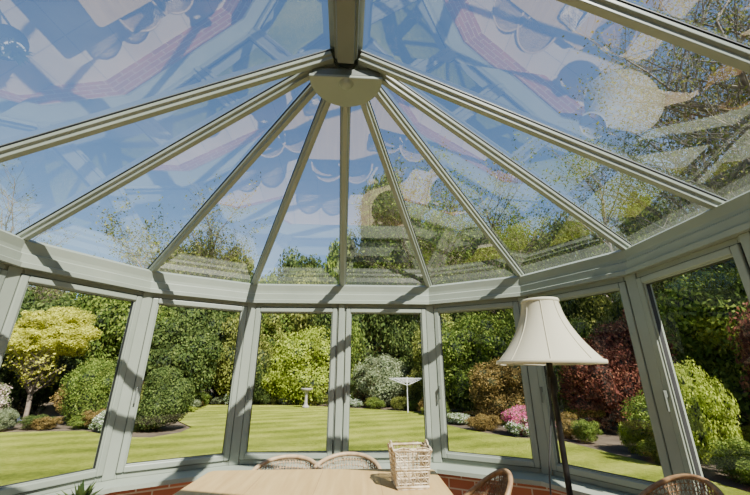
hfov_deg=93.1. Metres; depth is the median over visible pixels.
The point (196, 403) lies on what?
plant
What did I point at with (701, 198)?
rafter
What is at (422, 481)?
wicker basket
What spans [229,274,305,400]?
shrub
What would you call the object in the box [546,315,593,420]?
shrub
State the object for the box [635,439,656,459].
plant
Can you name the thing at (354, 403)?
plant
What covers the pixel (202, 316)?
shrub
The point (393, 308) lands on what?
seal
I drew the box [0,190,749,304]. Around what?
beam
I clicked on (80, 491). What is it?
potted plant
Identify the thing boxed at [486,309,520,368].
shrub
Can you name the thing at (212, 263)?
tree
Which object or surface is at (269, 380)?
shrub
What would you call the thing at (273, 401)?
plant
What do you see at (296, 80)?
rafter
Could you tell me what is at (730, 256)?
bead
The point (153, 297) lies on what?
seal
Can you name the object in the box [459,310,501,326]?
shrub
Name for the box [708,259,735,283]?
shrub
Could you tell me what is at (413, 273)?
tree
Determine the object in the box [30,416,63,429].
plant
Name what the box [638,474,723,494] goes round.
wicker chair
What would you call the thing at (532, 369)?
trim
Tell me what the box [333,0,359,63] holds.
ridge beam
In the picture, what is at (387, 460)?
window
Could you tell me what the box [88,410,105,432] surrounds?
plant
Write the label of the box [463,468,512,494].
wicker chair
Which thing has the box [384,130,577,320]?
tree
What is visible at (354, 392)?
shrub
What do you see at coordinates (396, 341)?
shrub
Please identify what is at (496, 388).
shrub
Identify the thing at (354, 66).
rafter gasket
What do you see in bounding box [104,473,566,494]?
wall
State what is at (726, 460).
plant
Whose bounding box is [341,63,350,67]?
rafter cap
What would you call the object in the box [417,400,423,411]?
plant
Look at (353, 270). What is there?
tree
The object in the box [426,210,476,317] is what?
tree
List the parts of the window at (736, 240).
handle, sash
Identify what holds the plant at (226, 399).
on the soil
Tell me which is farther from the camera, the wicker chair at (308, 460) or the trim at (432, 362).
the trim at (432, 362)
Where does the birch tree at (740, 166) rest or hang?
on the soil
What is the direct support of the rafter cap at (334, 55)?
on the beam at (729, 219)
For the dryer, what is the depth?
14.23 m
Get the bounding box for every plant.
[0,407,19,430]
[17,414,59,428]
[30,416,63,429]
[56,479,102,494]
[67,416,91,429]
[81,408,105,427]
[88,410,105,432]
[133,408,142,432]
[185,406,197,411]
[191,399,200,407]
[193,396,207,405]
[194,391,210,401]
[205,392,212,404]
[210,396,224,404]
[223,394,228,403]
[259,394,269,404]
[270,398,279,404]
[279,396,292,404]
[290,398,303,404]
[310,392,323,404]
[350,398,363,407]
[364,397,375,408]
[366,397,385,408]
[390,396,408,409]
[406,400,418,410]
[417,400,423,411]
[447,413,468,423]
[464,413,502,430]
[501,407,513,434]
[503,416,528,436]
[560,412,578,439]
[570,419,602,442]
[617,413,653,454]
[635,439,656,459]
[639,436,703,465]
[707,435,749,485]
[734,456,749,484]
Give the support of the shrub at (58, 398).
on the soil
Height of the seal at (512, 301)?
1.336 m
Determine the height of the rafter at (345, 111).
0.989 m
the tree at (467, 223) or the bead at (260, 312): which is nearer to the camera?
the bead at (260, 312)
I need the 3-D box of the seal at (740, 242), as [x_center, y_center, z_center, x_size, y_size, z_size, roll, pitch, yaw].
[1.862,0.724,1.932,0.016,1.336,0.717,1,-20,-2]
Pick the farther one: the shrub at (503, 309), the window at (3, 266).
the shrub at (503, 309)
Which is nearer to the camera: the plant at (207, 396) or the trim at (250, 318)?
the trim at (250, 318)
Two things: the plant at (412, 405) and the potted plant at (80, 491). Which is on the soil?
the plant at (412, 405)
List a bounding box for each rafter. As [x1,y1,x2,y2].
[0,51,333,162]
[17,63,334,240]
[148,62,338,271]
[251,66,343,284]
[340,68,349,285]
[349,67,431,286]
[354,64,523,276]
[357,64,630,250]
[358,52,724,208]
[556,0,749,72]
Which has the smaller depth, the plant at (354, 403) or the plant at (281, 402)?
the plant at (354, 403)
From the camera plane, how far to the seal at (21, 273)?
2.44 m
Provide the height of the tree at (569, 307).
11.635 m
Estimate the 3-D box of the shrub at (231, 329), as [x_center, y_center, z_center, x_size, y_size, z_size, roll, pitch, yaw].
[-6.800,5.769,19.584,4.213,5.339,3.997,17,-26,-38]
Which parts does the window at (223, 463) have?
handle, sash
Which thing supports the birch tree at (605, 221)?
on the soil
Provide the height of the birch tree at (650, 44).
19.916 m
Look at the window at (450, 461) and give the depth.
3.11 m
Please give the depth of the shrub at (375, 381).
16.63 m
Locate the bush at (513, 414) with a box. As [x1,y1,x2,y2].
[500,405,527,435]
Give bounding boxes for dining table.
[173,469,452,494]
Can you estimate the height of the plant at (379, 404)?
0.540 m
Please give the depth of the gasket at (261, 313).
3.32 m
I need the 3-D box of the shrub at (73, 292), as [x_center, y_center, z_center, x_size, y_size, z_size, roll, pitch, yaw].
[-19.486,6.012,22.153,5.288,7.313,5.576,-11,-22,27]
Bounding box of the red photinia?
[586,309,680,421]
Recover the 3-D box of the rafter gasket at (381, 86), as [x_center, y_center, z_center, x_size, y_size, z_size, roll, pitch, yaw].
[0.646,-0.437,2.795,1.564,0.953,1.614,0,-20,0]
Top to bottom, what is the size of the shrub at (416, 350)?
4.745 m
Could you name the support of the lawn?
on the soil
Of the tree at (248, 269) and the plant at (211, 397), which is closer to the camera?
the plant at (211, 397)
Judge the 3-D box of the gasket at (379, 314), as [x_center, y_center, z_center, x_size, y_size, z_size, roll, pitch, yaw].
[0.111,1.251,3.396,0.701,1.225,0.026,1,-20,-3]
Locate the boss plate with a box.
[309,73,382,106]
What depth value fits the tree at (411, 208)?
23.61 m
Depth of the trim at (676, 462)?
2.30 m
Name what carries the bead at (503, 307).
attached to the window at (450, 461)
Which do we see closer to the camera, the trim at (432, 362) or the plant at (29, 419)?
the trim at (432, 362)
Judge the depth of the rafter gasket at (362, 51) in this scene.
2.02 m
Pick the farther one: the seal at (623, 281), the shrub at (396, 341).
the shrub at (396, 341)
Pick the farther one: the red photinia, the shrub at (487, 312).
the shrub at (487, 312)
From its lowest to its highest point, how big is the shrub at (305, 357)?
4.314 m
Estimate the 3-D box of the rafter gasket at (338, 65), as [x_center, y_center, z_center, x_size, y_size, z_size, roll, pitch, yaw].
[-0.741,-0.378,2.958,1.105,0.953,1.916,0,-20,0]
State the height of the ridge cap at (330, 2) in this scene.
0.099 m
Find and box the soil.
[0,389,749,492]
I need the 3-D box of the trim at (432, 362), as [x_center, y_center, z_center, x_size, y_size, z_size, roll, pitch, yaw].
[0.566,1.264,3.432,0.080,1.407,0.112,-4,-20,11]
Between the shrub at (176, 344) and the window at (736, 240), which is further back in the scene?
the shrub at (176, 344)
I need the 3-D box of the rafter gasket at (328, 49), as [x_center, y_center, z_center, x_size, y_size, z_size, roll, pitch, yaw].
[-1.347,-0.738,1.958,2.159,0.953,0.148,0,-20,0]
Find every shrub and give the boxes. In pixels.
[0,285,98,414]
[0,383,12,408]
[45,292,89,400]
[47,290,88,310]
[49,384,69,420]
[57,296,173,387]
[58,357,114,423]
[77,294,109,311]
[110,314,225,403]
[138,386,142,406]
[156,306,235,391]
[206,268,261,401]
[210,312,290,397]
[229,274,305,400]
[253,349,274,404]
[260,346,294,399]
[272,325,330,405]
[278,265,333,336]
[309,273,380,373]
[324,318,366,392]
[350,372,370,404]
[352,353,409,406]
[360,274,419,401]
[373,315,419,396]
[402,368,422,406]
[410,314,458,408]
[432,276,474,330]
[441,311,513,415]
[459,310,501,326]
[467,356,525,421]
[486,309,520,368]
[492,309,506,318]
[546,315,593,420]
[558,338,643,431]
[570,295,618,341]
[593,288,666,334]
[614,263,722,362]
[620,389,717,438]
[654,265,749,442]
[673,356,743,470]
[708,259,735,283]
[726,299,749,397]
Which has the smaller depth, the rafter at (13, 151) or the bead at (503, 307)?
the rafter at (13, 151)
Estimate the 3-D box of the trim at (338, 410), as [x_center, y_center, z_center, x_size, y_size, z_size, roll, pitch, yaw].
[-0.337,1.249,3.391,0.056,1.407,0.112,1,-20,-3]
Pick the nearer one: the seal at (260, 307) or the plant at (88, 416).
the seal at (260, 307)
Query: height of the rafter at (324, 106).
0.991 m
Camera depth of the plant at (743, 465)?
4.63 m
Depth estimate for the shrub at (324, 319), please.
19.76 m
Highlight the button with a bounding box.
[339,78,353,89]
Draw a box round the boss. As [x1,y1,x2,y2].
[312,67,379,76]
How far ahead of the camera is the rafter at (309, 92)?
2.60 m
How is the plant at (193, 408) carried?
on the lawn
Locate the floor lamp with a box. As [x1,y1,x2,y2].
[496,297,607,494]
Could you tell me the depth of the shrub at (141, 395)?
10.52 m
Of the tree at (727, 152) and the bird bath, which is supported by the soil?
the tree at (727, 152)
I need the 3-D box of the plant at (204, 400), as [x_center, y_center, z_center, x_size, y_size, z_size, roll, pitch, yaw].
[-8.540,7.452,17.163,0.872,0.472,0.771,2,-20,-6]
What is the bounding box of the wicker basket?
[387,439,431,489]
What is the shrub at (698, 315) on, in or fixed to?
on the soil
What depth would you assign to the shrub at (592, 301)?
18.41 m
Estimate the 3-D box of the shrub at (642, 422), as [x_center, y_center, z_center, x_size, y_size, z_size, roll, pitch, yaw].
[5.573,3.267,6.670,1.458,1.193,1.521,16,-25,-37]
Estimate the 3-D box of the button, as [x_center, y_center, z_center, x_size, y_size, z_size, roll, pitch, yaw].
[-0.175,-0.985,2.159,0.090,0.024,0.090,0,-20,0]
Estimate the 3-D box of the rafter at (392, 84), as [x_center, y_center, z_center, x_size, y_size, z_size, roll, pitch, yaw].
[0.900,-0.549,2.405,2.022,0.991,0.876,0,-20,0]
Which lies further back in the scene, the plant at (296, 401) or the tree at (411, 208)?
the tree at (411, 208)
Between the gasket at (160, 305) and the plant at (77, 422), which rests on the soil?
the plant at (77, 422)
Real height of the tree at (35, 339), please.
3.867 m
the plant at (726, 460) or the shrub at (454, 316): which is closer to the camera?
the plant at (726, 460)
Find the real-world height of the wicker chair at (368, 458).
0.789 m
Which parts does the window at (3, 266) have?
sash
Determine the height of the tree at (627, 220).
11.804 m
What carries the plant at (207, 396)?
on the soil
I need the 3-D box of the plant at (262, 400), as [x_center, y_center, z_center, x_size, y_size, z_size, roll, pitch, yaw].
[-5.598,7.630,18.061,0.594,0.777,0.672,11,-22,-27]
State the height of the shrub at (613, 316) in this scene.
6.581 m
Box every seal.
[0,273,142,494]
[115,297,247,473]
[239,307,337,459]
[342,308,432,458]
[434,301,540,468]
[545,281,672,494]
[639,242,749,277]
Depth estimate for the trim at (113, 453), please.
2.82 m
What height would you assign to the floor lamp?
1.732 m
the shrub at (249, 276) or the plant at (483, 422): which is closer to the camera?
the plant at (483, 422)
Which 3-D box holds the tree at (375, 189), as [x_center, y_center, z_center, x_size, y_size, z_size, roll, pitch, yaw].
[0.516,1.885,23.715,3.173,17.128,3.246,-12,-23,31]
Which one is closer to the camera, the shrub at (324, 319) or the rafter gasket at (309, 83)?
the rafter gasket at (309, 83)
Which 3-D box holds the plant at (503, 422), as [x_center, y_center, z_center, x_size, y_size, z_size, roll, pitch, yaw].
[3.611,4.487,9.197,0.676,0.676,0.598,-6,-21,16]
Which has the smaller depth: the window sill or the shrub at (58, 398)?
the window sill
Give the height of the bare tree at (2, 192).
13.006 m
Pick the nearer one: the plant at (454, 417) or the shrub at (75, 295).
the plant at (454, 417)
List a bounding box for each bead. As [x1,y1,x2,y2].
[0,282,135,488]
[124,303,241,465]
[245,312,332,453]
[347,313,426,452]
[438,307,533,460]
[542,289,666,485]
[644,255,732,494]
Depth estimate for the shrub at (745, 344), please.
6.35 m
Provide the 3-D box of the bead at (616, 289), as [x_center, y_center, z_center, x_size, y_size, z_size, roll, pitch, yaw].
[1.613,0.990,2.671,0.044,1.245,0.721,12,-23,-31]
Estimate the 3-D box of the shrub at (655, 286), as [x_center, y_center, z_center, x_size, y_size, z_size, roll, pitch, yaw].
[11.539,2.722,13.078,4.638,6.336,4.621,17,-26,-39]
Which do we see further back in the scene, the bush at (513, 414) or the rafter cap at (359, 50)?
the bush at (513, 414)
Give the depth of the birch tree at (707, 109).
9.45 m
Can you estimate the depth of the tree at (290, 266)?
24.76 m
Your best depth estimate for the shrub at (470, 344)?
13.43 m
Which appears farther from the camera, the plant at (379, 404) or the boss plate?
the plant at (379, 404)
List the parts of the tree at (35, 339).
crown, crown, crown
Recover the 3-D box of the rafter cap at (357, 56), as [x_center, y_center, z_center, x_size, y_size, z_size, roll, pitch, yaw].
[0.947,-0.567,2.431,2.340,1.044,0.062,8,-21,-21]
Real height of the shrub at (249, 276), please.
8.725 m
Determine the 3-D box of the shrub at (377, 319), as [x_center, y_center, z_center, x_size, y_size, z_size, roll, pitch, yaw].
[1.016,5.384,21.644,5.288,8.251,5.576,-7,-21,19]
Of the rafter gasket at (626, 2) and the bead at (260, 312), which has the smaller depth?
the rafter gasket at (626, 2)
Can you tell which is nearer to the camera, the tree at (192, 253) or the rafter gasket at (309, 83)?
the rafter gasket at (309, 83)
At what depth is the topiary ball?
9.57 m
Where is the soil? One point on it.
(609, 441)
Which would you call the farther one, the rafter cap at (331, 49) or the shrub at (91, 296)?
the shrub at (91, 296)
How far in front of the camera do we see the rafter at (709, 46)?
1.36 m
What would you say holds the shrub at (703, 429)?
on the soil
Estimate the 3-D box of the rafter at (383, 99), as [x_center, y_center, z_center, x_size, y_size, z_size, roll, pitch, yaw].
[0.643,-0.414,2.783,1.558,0.991,1.607,0,-20,0]
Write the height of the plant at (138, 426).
0.678 m
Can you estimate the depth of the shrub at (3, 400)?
10.62 m
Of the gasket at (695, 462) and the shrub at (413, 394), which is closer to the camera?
the gasket at (695, 462)
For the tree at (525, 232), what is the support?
on the soil
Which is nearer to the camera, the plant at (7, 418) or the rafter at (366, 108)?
the rafter at (366, 108)
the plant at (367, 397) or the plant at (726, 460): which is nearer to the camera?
the plant at (726, 460)
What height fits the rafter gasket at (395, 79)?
0.953 m
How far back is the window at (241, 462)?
3.32 m
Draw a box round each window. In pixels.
[0,263,7,290]
[0,269,142,494]
[114,294,247,478]
[238,304,338,464]
[340,305,432,462]
[433,298,541,473]
[527,277,676,494]
[636,237,749,494]
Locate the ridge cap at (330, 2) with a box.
[328,0,364,49]
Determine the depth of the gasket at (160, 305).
3.14 m
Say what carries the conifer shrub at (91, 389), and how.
on the soil
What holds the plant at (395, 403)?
on the soil
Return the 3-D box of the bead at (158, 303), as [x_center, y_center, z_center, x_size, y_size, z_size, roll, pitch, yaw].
[-1.615,1.146,3.104,0.721,1.245,0.044,12,-23,-31]
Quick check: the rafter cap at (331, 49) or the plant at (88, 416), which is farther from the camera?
the plant at (88, 416)
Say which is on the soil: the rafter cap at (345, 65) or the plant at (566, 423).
the plant at (566, 423)
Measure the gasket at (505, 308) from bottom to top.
1.225 m
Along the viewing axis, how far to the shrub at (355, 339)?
18.88 m
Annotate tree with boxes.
[0,157,85,305]
[1,306,101,420]
[89,172,268,306]
[164,236,227,391]
[206,245,264,389]
[267,246,326,398]
[320,229,367,284]
[348,132,500,323]
[358,173,402,341]
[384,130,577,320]
[395,207,442,285]
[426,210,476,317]
[454,223,499,279]
[495,216,549,276]
[508,0,749,271]
[525,118,710,302]
[537,211,620,335]
[552,0,749,231]
[615,189,695,243]
[631,0,749,97]
[681,152,749,221]
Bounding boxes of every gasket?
[0,49,329,147]
[0,284,133,486]
[15,75,292,234]
[126,305,240,463]
[147,83,310,268]
[246,313,331,451]
[250,65,343,282]
[339,68,350,284]
[348,314,425,451]
[350,66,432,284]
[362,51,726,200]
[381,86,524,273]
[395,79,631,245]
[440,308,532,459]
[544,290,664,484]
[617,0,749,49]
[646,257,733,494]
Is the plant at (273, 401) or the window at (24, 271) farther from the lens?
the plant at (273, 401)
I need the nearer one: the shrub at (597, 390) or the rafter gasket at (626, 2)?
the rafter gasket at (626, 2)
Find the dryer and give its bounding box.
[389,378,420,411]
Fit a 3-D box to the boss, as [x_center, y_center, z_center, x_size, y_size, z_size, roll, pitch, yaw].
[-0.182,-1.018,2.244,0.410,0.053,0.228,1,-20,-4]
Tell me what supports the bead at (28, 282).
attached to the window at (24, 271)
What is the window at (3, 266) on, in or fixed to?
in the wall
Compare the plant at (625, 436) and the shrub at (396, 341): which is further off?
the shrub at (396, 341)
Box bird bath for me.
[301,388,312,407]
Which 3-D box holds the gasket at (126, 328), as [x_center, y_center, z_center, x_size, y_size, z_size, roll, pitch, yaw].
[-2.201,0.926,2.495,0.026,1.225,0.701,-10,-22,25]
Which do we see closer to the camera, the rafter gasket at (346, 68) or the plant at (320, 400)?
the rafter gasket at (346, 68)
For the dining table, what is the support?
on the floor
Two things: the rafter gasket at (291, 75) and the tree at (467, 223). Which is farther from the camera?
the tree at (467, 223)
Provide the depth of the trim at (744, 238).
1.77 m
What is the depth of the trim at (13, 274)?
2.29 m
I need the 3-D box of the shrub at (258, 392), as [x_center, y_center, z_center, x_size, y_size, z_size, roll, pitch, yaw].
[-5.994,6.869,18.796,1.927,3.020,2.126,12,-23,-31]
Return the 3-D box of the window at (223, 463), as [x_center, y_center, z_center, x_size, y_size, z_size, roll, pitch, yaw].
[-1.612,1.144,3.100,0.883,1.407,0.115,12,-23,-31]
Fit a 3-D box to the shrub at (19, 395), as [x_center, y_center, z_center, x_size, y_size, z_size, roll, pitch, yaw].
[-13.918,4.133,14.448,3.966,5.421,4.182,1,-20,-4]
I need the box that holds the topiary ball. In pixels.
[136,366,194,431]
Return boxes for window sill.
[44,462,632,494]
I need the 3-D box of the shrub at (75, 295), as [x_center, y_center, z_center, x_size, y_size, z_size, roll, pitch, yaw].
[-19.560,5.259,20.761,5.281,6.752,5.300,3,-20,-9]
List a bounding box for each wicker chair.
[252,454,321,469]
[311,452,381,468]
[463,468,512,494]
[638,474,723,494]
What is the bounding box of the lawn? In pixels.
[0,405,749,494]
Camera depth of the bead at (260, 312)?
3.29 m
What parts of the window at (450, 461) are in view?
sash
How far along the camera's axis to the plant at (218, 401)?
17.87 m
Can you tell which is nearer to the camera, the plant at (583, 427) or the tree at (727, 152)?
the plant at (583, 427)
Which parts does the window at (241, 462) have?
sash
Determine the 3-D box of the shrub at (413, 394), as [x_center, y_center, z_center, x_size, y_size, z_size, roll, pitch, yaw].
[2.089,6.538,16.352,1.542,1.833,1.701,-11,-23,29]
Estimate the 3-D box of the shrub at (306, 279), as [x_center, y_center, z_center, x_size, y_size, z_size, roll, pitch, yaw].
[-4.322,5.230,22.830,5.281,8.160,5.300,10,-22,-26]
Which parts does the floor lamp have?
shade trim, cord, pull cord, lamp shade, shade trim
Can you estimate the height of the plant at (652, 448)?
0.509 m
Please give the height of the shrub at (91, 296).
7.060 m
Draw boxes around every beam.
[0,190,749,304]
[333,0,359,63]
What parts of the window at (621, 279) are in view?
handle, sash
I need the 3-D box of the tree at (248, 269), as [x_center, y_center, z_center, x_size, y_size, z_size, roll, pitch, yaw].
[-9.483,4.707,24.318,5.281,10.084,5.300,-6,-21,17]
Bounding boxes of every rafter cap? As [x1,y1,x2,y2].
[0,47,334,145]
[19,55,334,231]
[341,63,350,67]
[357,48,727,199]
[357,56,626,240]
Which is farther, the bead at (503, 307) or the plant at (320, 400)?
the plant at (320, 400)
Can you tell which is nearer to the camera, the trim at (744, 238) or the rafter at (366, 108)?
the trim at (744, 238)
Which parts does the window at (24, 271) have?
sash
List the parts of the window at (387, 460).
sash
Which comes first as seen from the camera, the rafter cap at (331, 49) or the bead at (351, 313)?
the rafter cap at (331, 49)
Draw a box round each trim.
[0,265,22,331]
[101,292,153,481]
[228,303,255,464]
[334,304,344,463]
[426,305,441,462]
[518,296,552,475]
[625,274,689,494]
[738,231,749,266]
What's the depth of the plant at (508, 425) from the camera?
8.65 m
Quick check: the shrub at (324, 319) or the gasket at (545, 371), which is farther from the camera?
the shrub at (324, 319)
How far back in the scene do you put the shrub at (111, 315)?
16.04 m
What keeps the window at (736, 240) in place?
in the wall
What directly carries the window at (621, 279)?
in the wall
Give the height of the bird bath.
0.820 m

